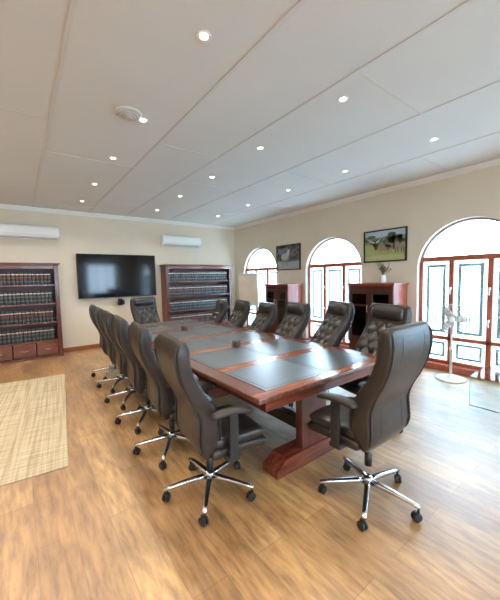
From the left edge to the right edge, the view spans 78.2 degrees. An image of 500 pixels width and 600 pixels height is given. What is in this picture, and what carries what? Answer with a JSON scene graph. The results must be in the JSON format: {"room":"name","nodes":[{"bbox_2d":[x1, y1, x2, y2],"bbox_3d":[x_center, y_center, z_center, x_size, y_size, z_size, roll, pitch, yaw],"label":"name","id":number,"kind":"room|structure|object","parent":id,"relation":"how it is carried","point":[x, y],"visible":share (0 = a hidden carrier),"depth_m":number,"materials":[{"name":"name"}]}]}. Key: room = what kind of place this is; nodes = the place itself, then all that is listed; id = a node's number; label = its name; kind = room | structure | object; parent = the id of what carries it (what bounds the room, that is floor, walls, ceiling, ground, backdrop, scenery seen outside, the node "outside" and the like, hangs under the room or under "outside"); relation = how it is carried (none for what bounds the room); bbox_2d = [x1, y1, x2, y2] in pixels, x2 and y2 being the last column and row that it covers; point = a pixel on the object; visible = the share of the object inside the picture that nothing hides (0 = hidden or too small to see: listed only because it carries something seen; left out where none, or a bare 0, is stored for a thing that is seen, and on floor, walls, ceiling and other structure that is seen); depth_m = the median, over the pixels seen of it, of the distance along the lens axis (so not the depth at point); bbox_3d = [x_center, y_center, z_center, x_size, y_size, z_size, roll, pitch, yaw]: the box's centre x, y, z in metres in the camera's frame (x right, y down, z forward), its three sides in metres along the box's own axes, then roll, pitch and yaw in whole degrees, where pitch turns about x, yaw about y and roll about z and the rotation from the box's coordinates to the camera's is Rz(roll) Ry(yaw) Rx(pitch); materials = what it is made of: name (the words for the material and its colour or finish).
{"room":"office","nodes":[
{"label":"office","id":0,"kind":"room"},
{"bbox_2d":[0,208,235,347],"bbox_3d":[-3.840,-0.397,6.737,8.800,3.000,0.200,-4,5,-37],"label":"wall","id":1,"kind":"structure","parent":0,"point":[77,234],"depth_m":6.88,"materials":[{"name":"paint"}]},
{"bbox_2d":[0,223,58,240],"bbox_3d":[-4.350,-1.329,6.043,1.005,0.259,0.211,-4,5,-37],"label":"air conditioner","id":2,"kind":"object","parent":1,"relation":"attached to","point":[10,231],"visible":1,"depth_m":5.97,"materials":[{"name":"white plastic"}]},
{"bbox_2d":[63,343,99,351],"bbox_3d":[-3.744,1.058,6.753,8.400,0.090,0.018,-4,5,-37],"label":"baseboard","id":3,"kind":"structure","parent":1,"relation":"attached to","point":[84,347],"depth_m":6.77,"materials":[{"name":"brown wood"}]},
{"bbox_2d":[76,253,155,298],"bbox_3d":[-3.045,-0.558,7.139,1.710,0.980,0.102,-4,5,-37],"label":"television","id":4,"kind":"object","parent":1,"relation":"attached to","point":[98,275],"visible":1,"depth_m":7.04,"materials":[{"name":"black"}]},
{"bbox_2d":[0,204,234,229],"bbox_3d":[-3.793,-1.850,6.530,8.400,0.075,0.060,-4,5,-37],"label":"trim","id":5,"kind":"structure","parent":1,"relation":"attached to","point":[3,206],"depth_m":6.93,"materials":[{"name":"white"}]},
{"bbox_2d":[117,299,124,304],"bbox_3d":[-3.016,0.009,7.181,0.136,0.232,0.120,-4,5,-37],"label":"wall bracket","id":6,"kind":"object","parent":1,"relation":"attached to","point":[120,301],"visible":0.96,"depth_m":7.19,"materials":[{"name":"black plastic"}]},
{"bbox_2d":[160,235,200,247],"bbox_3d":[-1.784,-1.513,7.971,1.035,0.254,0.211,-4,5,-37],"label":"air conditioner","id":7,"kind":"object","parent":1,"relation":"attached to","point":[165,240],"visible":1,"depth_m":7.87,"materials":[{"name":"white plastic"}]},
{"bbox_2d":[0,0,499,226],"bbox_3d":[-0.741,-1.725,2.482,8.800,0.120,10.600,-4,5,-37],"label":"ceiling","id":8,"kind":"structure","parent":0,"point":[146,56],"depth_m":2.60,"materials":[{"name":"white paint"}]},
{"bbox_2d":[115,106,141,120],"bbox_3d":[-1.090,-1.651,2.762,0.228,0.052,0.228,-4,5,-37],"label":"ceiling vent","id":9,"kind":"object","parent":8,"relation":"in","point":[127,113],"visible":1,"depth_m":2.72,"materials":[{"name":"grey plastic"}]},
{"bbox_2d":[138,117,147,122],"bbox_3d":[-1.004,-1.683,2.884,0.096,0.010,0.096,-4,5,-37],"label":"recessed light","id":10,"kind":"object","parent":8,"relation":"in","point":[141,120],"visible":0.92,"depth_m":2.88,"materials":[{"name":"white"}]},
{"bbox_2d":[196,30,211,42],"bbox_3d":[-0.285,-1.628,1.903,0.096,0.010,0.096,-4,5,-37],"label":"recessed light","id":11,"kind":"object","parent":8,"relation":"in","point":[204,36],"visible":1,"depth_m":1.90,"materials":[{"name":"white plastic"}]},
{"bbox_2d":[0,0,499,223],"bbox_3d":[-0.158,-1.703,2.886,6.840,0.006,10.140,-4,5,-37],"label":"trim","id":12,"kind":"structure","parent":8,"relation":"attached to","point":[73,3],"depth_m":2.67,"materials":[{"name":"white"}]},
{"bbox_2d":[337,96,348,102],"bbox_3d":[0.789,-1.701,2.611,0.096,0.010,0.096,-4,5,-37],"label":"recessed light","id":13,"kind":"object","parent":8,"relation":"in","point":[342,99],"visible":1,"depth_m":2.61,"materials":[{"name":"white"}]},
{"bbox_2d":[429,137,438,141],"bbox_3d":[2.046,-1.785,3.420,0.096,0.010,0.096,-4,5,-37],"label":"recessed light","id":14,"kind":"object","parent":8,"relation":"in","point":[433,138],"visible":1,"depth_m":3.42,"materials":[{"name":"white"}]},
{"bbox_2d":[0,347,499,599],"bbox_3d":[-0.675,1.377,2.702,8.800,0.100,10.600,-4,5,-37],"label":"floor","id":15,"kind":"structure","parent":0,"point":[99,526],"depth_m":1.96,"materials":[{"name":"brown wood"}]},
{"bbox_2d":[0,262,63,364],"bbox_3d":[-4.708,0.254,5.734,2.065,1.880,0.370,-4,5,-37],"label":"bookcase","id":16,"kind":"object","parent":15,"relation":"on","point":[20,352],"visible":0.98,"depth_m":6.05,"materials":[{"name":"brown wood"}]},
{"bbox_2d":[0,331,2,345],"bbox_3d":[-4.692,0.719,5.781,0.061,0.246,0.197,-4,5,-37],"label":"book","id":17,"kind":"object","parent":16,"relation":"on","point":[1,339],"visible":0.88,"depth_m":5.71,"materials":[{"name":"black paper"}]},
{"bbox_2d":[0,292,3,305],"bbox_3d":[-4.657,-0.021,5.767,0.061,0.242,0.197,-4,5,-37],"label":"book","id":18,"kind":"object","parent":16,"relation":"on","point":[1,293],"visible":0.9,"depth_m":5.69,"materials":[{"name":"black paper"}]},
{"bbox_2d":[0,312,5,325],"bbox_3d":[-4.649,0.348,5.793,0.061,0.241,0.197,-4,5,-37],"label":"book","id":19,"kind":"object","parent":16,"relation":"on","point":[3,322],"visible":0.92,"depth_m":5.72,"materials":[{"name":"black paper"}]},
{"bbox_2d":[2,331,6,344],"bbox_3d":[-4.642,0.717,5.821,0.061,0.242,0.197,-4,5,-37],"label":"book","id":20,"kind":"object","parent":16,"relation":"on","point":[4,335],"visible":0.94,"depth_m":5.75,"materials":[{"name":"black paper"}]},
{"bbox_2d":[2,272,6,285],"bbox_3d":[-4.614,-0.395,5.778,0.061,0.243,0.197,-4,5,-37],"label":"book","id":21,"kind":"object","parent":16,"relation":"on","point":[4,279],"visible":0.93,"depth_m":5.70,"materials":[{"name":"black paper"}]},
{"bbox_2d":[3,292,8,304],"bbox_3d":[-4.605,-0.025,5.803,0.061,0.242,0.197,-4,5,-37],"label":"book","id":22,"kind":"object","parent":16,"relation":"on","point":[5,294],"visible":0.94,"depth_m":5.72,"materials":[{"name":"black paper"}]},
{"bbox_2d":[5,311,9,324],"bbox_3d":[-4.596,0.345,5.829,0.061,0.241,0.197,-4,5,-37],"label":"book","id":23,"kind":"object","parent":16,"relation":"on","point":[7,318],"visible":0.97,"depth_m":5.75,"materials":[{"name":"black paper"}]},
{"bbox_2d":[6,330,10,344],"bbox_3d":[-4.591,0.711,5.858,0.061,0.246,0.197,-4,5,-37],"label":"book","id":24,"kind":"object","parent":16,"relation":"on","point":[8,332],"visible":0.94,"depth_m":5.78,"materials":[{"name":"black paper"}]},
{"bbox_2d":[6,272,10,284],"bbox_3d":[-4.562,-0.397,5.815,0.061,0.241,0.197,-4,5,-37],"label":"book","id":25,"kind":"object","parent":16,"relation":"on","point":[8,275],"visible":0.94,"depth_m":5.74,"materials":[{"name":"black paper"}]},
{"bbox_2d":[8,292,12,304],"bbox_3d":[-4.557,-0.031,5.845,0.061,0.246,0.197,-4,5,-37],"label":"book","id":26,"kind":"object","parent":16,"relation":"on","point":[10,301],"visible":0.94,"depth_m":5.77,"materials":[{"name":"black paper"}]},
{"bbox_2d":[9,311,13,324],"bbox_3d":[-4.547,0.341,5.868,0.061,0.241,0.197,-4,5,-37],"label":"book","id":27,"kind":"object","parent":16,"relation":"on","point":[11,315],"visible":0.91,"depth_m":5.79,"materials":[{"name":"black paper"}]},
{"bbox_2d":[10,272,14,284],"bbox_3d":[-4.510,-0.402,5.852,0.061,0.243,0.197,-4,5,-37],"label":"book","id":28,"kind":"object","parent":16,"relation":"on","point":[11,273],"visible":0.94,"depth_m":5.77,"materials":[{"name":"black paper"}]},
{"bbox_2d":[11,330,15,343],"bbox_3d":[-4.538,0.709,5.893,0.061,0.242,0.197,-4,5,-37],"label":"book","id":29,"kind":"object","parent":16,"relation":"on","point":[13,341],"visible":0.91,"depth_m":5.82,"materials":[{"name":"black paper"}]},
{"bbox_2d":[12,292,16,304],"bbox_3d":[-4.502,-0.033,5.878,0.061,0.242,0.197,-4,5,-37],"label":"book","id":30,"kind":"object","parent":16,"relation":"on","point":[14,299],"visible":0.92,"depth_m":5.80,"materials":[{"name":"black paper"}]},
{"bbox_2d":[13,311,17,323],"bbox_3d":[-4.496,0.337,5.906,0.061,0.241,0.197,-4,5,-37],"label":"book","id":31,"kind":"object","parent":16,"relation":"on","point":[14,312],"visible":0.92,"depth_m":5.83,"materials":[{"name":"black paper"}]},
{"bbox_2d":[15,329,19,343],"bbox_3d":[-4.488,0.704,5.932,0.061,0.246,0.197,-4,5,-37],"label":"book","id":32,"kind":"object","parent":16,"relation":"on","point":[17,339],"visible":0.93,"depth_m":5.86,"materials":[{"name":"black paper"}]},
{"bbox_2d":[15,272,19,284],"bbox_3d":[-4.462,-0.405,5.893,0.061,0.241,0.197,-4,5,-37],"label":"book","id":33,"kind":"object","parent":16,"relation":"on","point":[16,273],"visible":0.94,"depth_m":5.82,"materials":[{"name":"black paper"}]},
{"bbox_2d":[16,291,20,304],"bbox_3d":[-4.453,-0.040,5.918,0.061,0.248,0.197,-4,5,-37],"label":"book","id":34,"kind":"object","parent":16,"relation":"on","point":[17,292],"visible":0.94,"depth_m":5.84,"materials":[{"name":"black paper"}]},
{"bbox_2d":[18,311,21,323],"bbox_3d":[-4.444,0.332,5.942,0.061,0.243,0.197,-4,5,-37],"label":"book","id":35,"kind":"object","parent":16,"relation":"on","point":[19,312],"visible":0.94,"depth_m":5.86,"materials":[{"name":"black paper"}]},
{"bbox_2d":[19,329,23,342],"bbox_3d":[-4.440,0.700,5.974,0.061,0.246,0.197,-4,5,-37],"label":"book","id":36,"kind":"object","parent":16,"relation":"on","point":[20,330],"visible":0.94,"depth_m":5.90,"materials":[{"name":"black paper"}]},
{"bbox_2d":[19,272,23,284],"bbox_3d":[-4.409,-0.408,5.928,0.061,0.241,0.197,-4,5,-37],"label":"book","id":37,"kind":"object","parent":16,"relation":"on","point":[21,281],"visible":0.93,"depth_m":5.85,"materials":[{"name":"beige paper"}]},
{"bbox_2d":[20,291,24,304],"bbox_3d":[-4.401,-0.042,5.954,0.061,0.246,0.197,-4,5,-37],"label":"book","id":38,"kind":"object","parent":16,"relation":"on","point":[21,292],"visible":0.94,"depth_m":5.88,"materials":[{"name":"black paper"}]},
{"bbox_2d":[22,310,26,323],"bbox_3d":[-4.393,0.330,5.981,0.061,0.241,0.197,-4,5,-37],"label":"book","id":39,"kind":"object","parent":16,"relation":"on","point":[23,311],"visible":0.94,"depth_m":5.90,"materials":[{"name":"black paper"}]},
{"bbox_2d":[23,329,27,342],"bbox_3d":[-4.387,0.696,6.009,0.061,0.246,0.197,-4,5,-37],"label":"book","id":40,"kind":"object","parent":16,"relation":"on","point":[24,330],"visible":0.94,"depth_m":5.93,"materials":[{"name":"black paper"}]},
{"bbox_2d":[23,272,27,284],"bbox_3d":[-4.360,-0.414,5.969,0.061,0.243,0.197,-4,5,-37],"label":"book","id":41,"kind":"object","parent":16,"relation":"on","point":[25,280],"visible":0.95,"depth_m":5.89,"materials":[{"name":"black paper"}]},
{"bbox_2d":[24,291,28,303],"bbox_3d":[-4.351,-0.046,5.993,0.061,0.246,0.197,-4,5,-37],"label":"book","id":42,"kind":"object","parent":16,"relation":"on","point":[26,294],"visible":0.97,"depth_m":5.92,"materials":[{"name":"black paper"}]},
{"bbox_2d":[26,310,30,322],"bbox_3d":[-4.346,0.324,6.024,0.061,0.243,0.197,-4,5,-37],"label":"book","id":43,"kind":"object","parent":16,"relation":"on","point":[27,311],"visible":0.95,"depth_m":5.95,"materials":[{"name":"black paper"}]},
{"bbox_2d":[27,328,31,341],"bbox_3d":[-4.337,0.692,6.048,0.061,0.246,0.197,-4,5,-37],"label":"book","id":44,"kind":"object","parent":16,"relation":"on","point":[29,335],"visible":0.94,"depth_m":5.97,"materials":[{"name":"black paper"}]},
{"bbox_2d":[27,272,31,284],"bbox_3d":[-4.308,-0.417,6.005,0.061,0.243,0.197,-4,5,-37],"label":"book","id":45,"kind":"object","parent":16,"relation":"on","point":[29,279],"visible":0.94,"depth_m":5.93,"materials":[{"name":"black paper"}]},
{"bbox_2d":[28,291,32,303],"bbox_3d":[-4.299,-0.050,6.031,0.061,0.246,0.197,-4,5,-37],"label":"book","id":46,"kind":"object","parent":16,"relation":"on","point":[30,293],"visible":0.93,"depth_m":5.95,"materials":[{"name":"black paper"}]},
{"bbox_2d":[30,310,34,322],"bbox_3d":[-4.291,0.322,6.056,0.061,0.241,0.197,-4,5,-37],"label":"book","id":47,"kind":"object","parent":16,"relation":"on","point":[31,311],"visible":0.91,"depth_m":5.98,"materials":[{"name":"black paper"}]},
{"bbox_2d":[31,328,35,341],"bbox_3d":[-4.285,0.688,6.085,0.061,0.246,0.197,-4,5,-37],"label":"book","id":48,"kind":"object","parent":16,"relation":"on","point":[32,329],"visible":0.91,"depth_m":6.01,"materials":[{"name":"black paper"}]},
{"bbox_2d":[31,272,35,284],"bbox_3d":[-4.258,-0.420,6.045,0.061,0.241,0.197,-4,5,-37],"label":"book","id":49,"kind":"object","parent":16,"relation":"on","point":[32,273],"visible":0.95,"depth_m":5.97,"materials":[{"name":"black paper"}]},
{"bbox_2d":[32,291,36,303],"bbox_3d":[-4.250,-0.052,6.071,0.061,0.242,0.197,-4,5,-37],"label":"book","id":50,"kind":"object","parent":16,"relation":"on","point":[33,292],"visible":0.92,"depth_m":6.00,"materials":[{"name":"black paper"}]},
{"bbox_2d":[34,310,37,322],"bbox_3d":[-4.243,0.318,6.098,0.061,0.241,0.197,-4,5,-37],"label":"book","id":51,"kind":"object","parent":16,"relation":"on","point":[35,311],"visible":0.94,"depth_m":6.02,"materials":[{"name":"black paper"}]},
{"bbox_2d":[35,328,39,340],"bbox_3d":[-4.237,0.684,6.127,0.061,0.246,0.197,-4,5,-37],"label":"book","id":52,"kind":"object","parent":16,"relation":"on","point":[36,329],"visible":0.94,"depth_m":6.05,"materials":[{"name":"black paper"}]},
{"bbox_2d":[35,273,39,284],"bbox_3d":[-4.207,-0.422,6.083,0.061,0.237,0.197,-4,5,-37],"label":"book","id":53,"kind":"object","parent":16,"relation":"on","point":[36,274],"visible":0.93,"depth_m":6.01,"materials":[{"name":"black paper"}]},
{"bbox_2d":[36,291,40,303],"bbox_3d":[-4.198,-0.055,6.107,0.061,0.242,0.197,-4,5,-37],"label":"book","id":54,"kind":"object","parent":16,"relation":"on","point":[37,292],"visible":0.91,"depth_m":6.03,"materials":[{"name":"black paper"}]},
{"bbox_2d":[38,309,41,321],"bbox_3d":[-4.192,0.314,6.137,0.061,0.241,0.197,-4,5,-37],"label":"book","id":55,"kind":"object","parent":16,"relation":"on","point":[39,310],"visible":0.94,"depth_m":6.06,"materials":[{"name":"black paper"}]},
{"bbox_2d":[39,327,43,340],"bbox_3d":[-4.182,0.681,6.159,0.061,0.246,0.197,-4,5,-37],"label":"book","id":56,"kind":"object","parent":16,"relation":"on","point":[40,328],"visible":0.93,"depth_m":6.08,"materials":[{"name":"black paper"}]},
{"bbox_2d":[39,272,43,284],"bbox_3d":[-4.156,-0.427,6.120,0.061,0.241,0.197,-4,5,-37],"label":"book","id":57,"kind":"object","parent":16,"relation":"on","point":[40,273],"visible":0.94,"depth_m":6.04,"materials":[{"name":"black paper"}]},
{"bbox_2d":[40,291,44,302],"bbox_3d":[-4.149,-0.061,6.147,0.061,0.246,0.197,-4,5,-37],"label":"book","id":58,"kind":"object","parent":16,"relation":"on","point":[41,292],"visible":0.93,"depth_m":6.07,"materials":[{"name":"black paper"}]},
{"bbox_2d":[41,309,45,321],"bbox_3d":[-4.142,0.312,6.175,0.061,0.237,0.197,-4,5,-37],"label":"book","id":59,"kind":"object","parent":16,"relation":"on","point":[43,310],"visible":0.93,"depth_m":6.10,"materials":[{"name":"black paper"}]},
{"bbox_2d":[42,327,46,339],"bbox_3d":[-4.132,0.677,6.198,0.061,0.246,0.197,-4,5,-37],"label":"book","id":60,"kind":"object","parent":16,"relation":"on","point":[44,328],"visible":0.91,"depth_m":6.12,"materials":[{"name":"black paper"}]},
{"bbox_2d":[43,272,46,284],"bbox_3d":[-4.107,-0.431,6.162,0.061,0.241,0.197,-4,5,-37],"label":"book","id":61,"kind":"object","parent":16,"relation":"on","point":[44,273],"visible":0.88,"depth_m":6.08,"materials":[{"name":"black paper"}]},
{"bbox_2d":[44,291,48,302],"bbox_3d":[-4.100,-0.063,6.188,0.061,0.242,0.197,-4,5,-37],"label":"book","id":62,"kind":"object","parent":16,"relation":"on","point":[45,292],"visible":0.92,"depth_m":6.11,"materials":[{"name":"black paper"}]},
{"bbox_2d":[45,309,49,321],"bbox_3d":[-4.088,0.309,6.210,0.061,0.237,0.197,-4,5,-37],"label":"book","id":63,"kind":"object","parent":16,"relation":"on","point":[46,310],"visible":0.91,"depth_m":6.13,"materials":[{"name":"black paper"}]},
{"bbox_2d":[46,327,50,339],"bbox_3d":[-4.082,0.675,6.237,0.061,0.242,0.197,-4,5,-37],"label":"book","id":64,"kind":"object","parent":16,"relation":"on","point":[48,328],"visible":0.91,"depth_m":6.16,"materials":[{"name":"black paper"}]},
{"bbox_2d":[47,272,50,283],"bbox_3d":[-4.053,-0.435,6.195,0.061,0.241,0.197,-4,5,-37],"label":"book","id":65,"kind":"object","parent":16,"relation":"on","point":[48,273],"visible":0.9,"depth_m":6.12,"materials":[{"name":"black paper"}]},
{"bbox_2d":[48,290,52,302],"bbox_3d":[-4.049,-0.069,6.226,0.061,0.246,0.197,-4,5,-37],"label":"book","id":66,"kind":"object","parent":16,"relation":"on","point":[49,291],"visible":0.92,"depth_m":6.15,"materials":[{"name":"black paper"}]},
{"bbox_2d":[49,309,53,320],"bbox_3d":[-4.042,0.304,6.253,0.061,0.237,0.197,-4,5,-37],"label":"book","id":67,"kind":"object","parent":16,"relation":"on","point":[50,310],"visible":0.91,"depth_m":6.17,"materials":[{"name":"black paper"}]},
{"bbox_2d":[50,326,54,339],"bbox_3d":[-4.032,0.668,6.277,0.061,0.248,0.197,-4,5,-37],"label":"book","id":68,"kind":"object","parent":16,"relation":"on","point":[51,327],"visible":0.91,"depth_m":6.20,"materials":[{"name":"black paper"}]},
{"bbox_2d":[0,374,68,485],"bbox_3d":[-3.224,1.343,3.155,2.300,0.011,2.940,-4,5,-31],"label":"rug","id":69,"kind":"object","parent":15,"relation":"on","point":[33,415],"visible":1,"depth_m":3.15,"materials":[{"name":"wicker"}]},
{"bbox_2d":[89,304,117,379],"bbox_3d":[-2.194,0.630,4.914,0.662,1.140,0.662,-4,5,-31],"label":"office chair","id":70,"kind":"object","parent":15,"relation":"on","point":[92,307],"visible":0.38,"depth_m":4.71,"materials":[{"name":"leather"}]},
{"bbox_2d":[94,307,128,393],"bbox_3d":[-1.847,0.660,4.388,0.662,1.140,0.662,-4,5,-31],"label":"office chair","id":71,"kind":"object","parent":15,"relation":"on","point":[110,351],"visible":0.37,"depth_m":4.14,"materials":[{"name":"leather"}]},
{"bbox_2d":[101,310,136,409],"bbox_3d":[-1.483,0.691,3.849,0.662,1.140,0.662,-4,5,-31],"label":"office chair","id":72,"kind":"object","parent":15,"relation":"on","point":[106,316],"visible":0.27,"depth_m":3.60,"materials":[{"name":"leather"}]},
{"bbox_2d":[111,315,174,434],"bbox_3d":[-1.105,0.723,3.282,0.663,1.140,0.662,-4,5,-30],"label":"office chair","id":73,"kind":"object","parent":15,"relation":"on","point":[135,372],"visible":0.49,"depth_m":3.03,"materials":[{"name":"leather"}]},
{"bbox_2d":[130,297,160,323],"bbox_3d":[-1.824,0.545,5.678,0.631,1.185,0.660,3,6,44],"label":"office chair","id":74,"kind":"object","parent":15,"relation":"on","point":[143,309],"visible":0.37,"depth_m":5.74,"materials":[{"name":"leather"}]},
{"bbox_2d":[128,322,215,469],"bbox_3d":[-0.700,0.755,2.712,0.663,1.140,0.662,-4,5,-30],"label":"office chair","id":75,"kind":"object","parent":15,"relation":"on","point":[160,394],"visible":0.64,"depth_m":2.47,"materials":[{"name":"leather"}]},
{"bbox_2d":[159,264,232,323],"bbox_3d":[-1.362,0.004,8.249,1.990,1.880,0.370,-4,5,-37],"label":"bookcase","id":76,"kind":"object","parent":15,"relation":"on","point":[165,268],"visible":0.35,"depth_m":8.14,"materials":[{"name":"brown wood"}]},
{"bbox_2d":[169,286,173,295],"bbox_3d":[-1.993,-0.221,7.771,0.061,0.243,0.197,-4,5,-37],"label":"book","id":77,"kind":"object","parent":76,"relation":"on","point":[172,287],"visible":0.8,"depth_m":7.69,"materials":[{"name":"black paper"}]},
{"bbox_2d":[174,301,176,310],"bbox_3d":[-1.931,0.144,7.831,0.061,0.246,0.197,-4,5,-37],"label":"book","id":78,"kind":"object","parent":76,"relation":"on","point":[175,302],"visible":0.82,"depth_m":7.75,"materials":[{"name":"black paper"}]},
{"bbox_2d":[180,300,183,309],"bbox_3d":[-1.779,0.132,7.946,0.061,0.246,0.197,-4,5,-37],"label":"book","id":79,"kind":"object","parent":76,"relation":"on","point":[182,301],"visible":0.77,"depth_m":7.87,"materials":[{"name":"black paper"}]},
{"bbox_2d":[154,332,266,526],"bbox_3d":[-0.289,0.786,2.147,0.662,1.140,0.662,-4,5,-31],"label":"office chair","id":80,"kind":"object","parent":15,"relation":"on","point":[225,431],"visible":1,"depth_m":1.94,"materials":[{"name":"leather"}]},
{"bbox_2d":[207,299,227,323],"bbox_3d":[-0.794,0.564,5.674,0.702,1.105,0.660,-3,4,-23],"label":"office chair","id":81,"kind":"object","parent":15,"relation":"on","point":[218,315],"visible":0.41,"depth_m":5.56,"materials":[{"name":"leather"}]},
{"bbox_2d":[224,300,250,327],"bbox_3d":[-0.392,0.581,5.141,0.702,1.130,0.664,-3,4,-25],"label":"office chair","id":82,"kind":"object","parent":15,"relation":"on","point":[242,308],"visible":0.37,"depth_m":5.06,"materials":[{"name":"leather"}]},
{"bbox_2d":[238,273,258,320],"bbox_3d":[0.019,0.138,7.820,0.584,1.622,0.573,0,4,17],"label":"easel","id":83,"kind":"object","parent":15,"relation":"on","point":[248,282],"visible":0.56,"depth_m":7.62,"materials":[{"name":"white plastic"}]},
{"bbox_2d":[140,318,376,480],"bbox_3d":[-0.501,0.856,3.903,1.520,0.760,3.890,-4,5,-37],"label":"conference table","id":84,"kind":"object","parent":15,"relation":"on","point":[268,372],"visible":0.75,"depth_m":2.58,"materials":[{"name":"brown wood"}]},
{"bbox_2d":[181,326,187,330],"bbox_3d":[-0.957,0.413,4.481,0.072,0.062,0.072,2,5,41],"label":"box","id":85,"kind":"object","parent":84,"relation":"on","point":[183,328],"visible":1,"depth_m":4.46,"materials":[{"name":"brown wood"}]},
{"bbox_2d":[232,339,240,347],"bbox_3d":[-0.147,0.471,3.327,0.072,0.075,0.072,1,4,24],"label":"box","id":86,"kind":"object","parent":84,"relation":"on","point":[235,343],"visible":1,"depth_m":3.30,"materials":[{"name":"brown wood"}]},
{"bbox_2d":[244,302,276,332],"bbox_3d":[-0.005,0.612,4.629,0.702,1.124,0.660,-3,4,-23],"label":"office chair","id":87,"kind":"object","parent":15,"relation":"on","point":[265,317],"visible":0.41,"depth_m":4.54,"materials":[{"name":"leather"}]},
{"bbox_2d":[263,284,302,339],"bbox_3d":[0.776,0.297,7.227,0.488,1.350,0.830,-4,5,-37],"label":"display cabinet","id":88,"kind":"object","parent":15,"relation":"on","point":[279,294],"visible":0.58,"depth_m":6.99,"materials":[{"name":"brown wood"}]},
{"bbox_2d":[274,302,310,339],"bbox_3d":[0.392,0.626,4.101,0.702,1.153,0.664,-3,4,-25],"label":"office chair","id":89,"kind":"object","parent":15,"relation":"on","point":[296,318],"visible":0.46,"depth_m":4.05,"materials":[{"name":"leather"}]},
{"bbox_2d":[289,300,354,406],"bbox_3d":[0.777,0.628,3.587,0.702,1.207,0.660,-2,4,-13],"label":"office chair","id":90,"kind":"object","parent":15,"relation":"on","point":[338,319],"visible":0.47,"depth_m":3.46,"materials":[{"name":"leather"}]},
{"bbox_2d":[307,321,432,531],"bbox_3d":[0.788,0.734,2.051,0.661,1.212,0.664,-4,5,-37],"label":"office chair","id":91,"kind":"object","parent":15,"relation":"on","point":[380,409],"visible":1,"depth_m":1.86,"materials":[{"name":"leather"}]},
{"bbox_2d":[338,303,412,433],"bbox_3d":[1.162,0.658,3.061,0.678,1.206,0.664,-3,4,-22],"label":"office chair","id":92,"kind":"object","parent":15,"relation":"on","point":[381,316],"visible":0.34,"depth_m":3.07,"materials":[{"name":"leather"}]},
{"bbox_2d":[346,282,408,349],"bbox_3d":[2.194,0.388,5.349,0.488,1.375,0.890,-4,5,-37],"label":"display cabinet","id":93,"kind":"object","parent":15,"relation":"on","point":[362,295],"visible":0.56,"depth_m":5.24,"materials":[{"name":"brown wood"}]},
{"bbox_2d":[377,262,390,282],"bbox_3d":[2.264,-0.466,5.201,0.276,0.348,0.210,-4,5,-37],"label":"vase","id":94,"kind":"object","parent":93,"relation":"on","point":[383,276],"visible":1,"depth_m":5.17,"materials":[{"name":"white ceramic"}]},
{"bbox_2d":[435,304,469,383],"bbox_3d":[2.856,0.593,4.362,0.408,1.079,0.390,1,5,33],"label":"pedestal fan","id":95,"kind":"object","parent":15,"relation":"on","point":[451,318],"visible":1,"depth_m":4.29,"materials":[{"name":"white plastic"}]},
{"bbox_2d":[435,304,469,333],"bbox_3d":[2.810,0.263,4.279,0.416,0.416,0.110,1,5,33],"label":"grille","id":96,"kind":"object","parent":95,"relation":"attached to","point":[451,318],"depth_m":4.27,"materials":[{"name":"white plastic"}]},
{"bbox_2d":[469,392,499,412],"bbox_3d":[2.980,1.026,3.388,0.622,0.347,0.762,-4,5,-37],"label":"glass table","id":97,"kind":"object","parent":15,"relation":"on","point":[469,392],"visible":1,"depth_m":3.45,"materials":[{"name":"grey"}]},
{"bbox_2d":[234,165,499,338],"bbox_3d":[2.723,-0.425,5.171,0.200,3.000,10.200,-4,5,-37],"label":"wall","id":98,"kind":"structure","parent":0,"point":[426,209],"depth_m":5.34,"materials":[{"name":"paint"}]},
{"bbox_2d":[245,248,276,328],"bbox_3d":[0.313,-0.248,8.341,0.175,2.299,1.418,-4,5,-37],"label":"window","id":99,"kind":"structure","parent":98,"relation":"in","point":[266,275],"depth_m":8.38,"materials":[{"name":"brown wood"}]},
{"bbox_2d":[276,243,300,270],"bbox_3d":[0.908,-1.017,7.336,0.030,0.600,0.800,-4,5,-37],"label":"framed picture","id":100,"kind":"object","parent":98,"relation":"attached to","point":[288,257],"visible":1,"depth_m":7.31,"materials":[{"name":"black paper"}]},
{"bbox_2d":[306,237,361,348],"bbox_3d":[1.747,-0.143,6.444,0.175,2.299,1.418,-4,5,-37],"label":"window","id":101,"kind":"structure","parent":98,"relation":"in","point":[326,282],"depth_m":6.60,"materials":[{"name":"brown wood"}]},
{"bbox_2d":[234,158,499,229],"bbox_3d":[2.607,-1.874,4.966,0.060,0.075,10.140,-4,5,-37],"label":"trim","id":102,"kind":"structure","parent":98,"relation":"attached to","point":[496,162],"depth_m":5.22,"materials":[{"name":"white"}]},
{"bbox_2d":[364,226,407,262],"bbox_3d":[2.362,-0.956,5.408,0.030,0.565,0.790,-4,5,-37],"label":"framed picture","id":103,"kind":"object","parent":98,"relation":"attached to","point":[385,245],"visible":1,"depth_m":5.37,"materials":[{"name":"black paper"}]},
{"bbox_2d":[419,217,499,382],"bbox_3d":[3.211,-0.037,4.507,0.175,2.299,1.418,-4,5,-37],"label":"window","id":104,"kind":"structure","parent":98,"relation":"in","point":[471,282],"depth_m":4.57,"materials":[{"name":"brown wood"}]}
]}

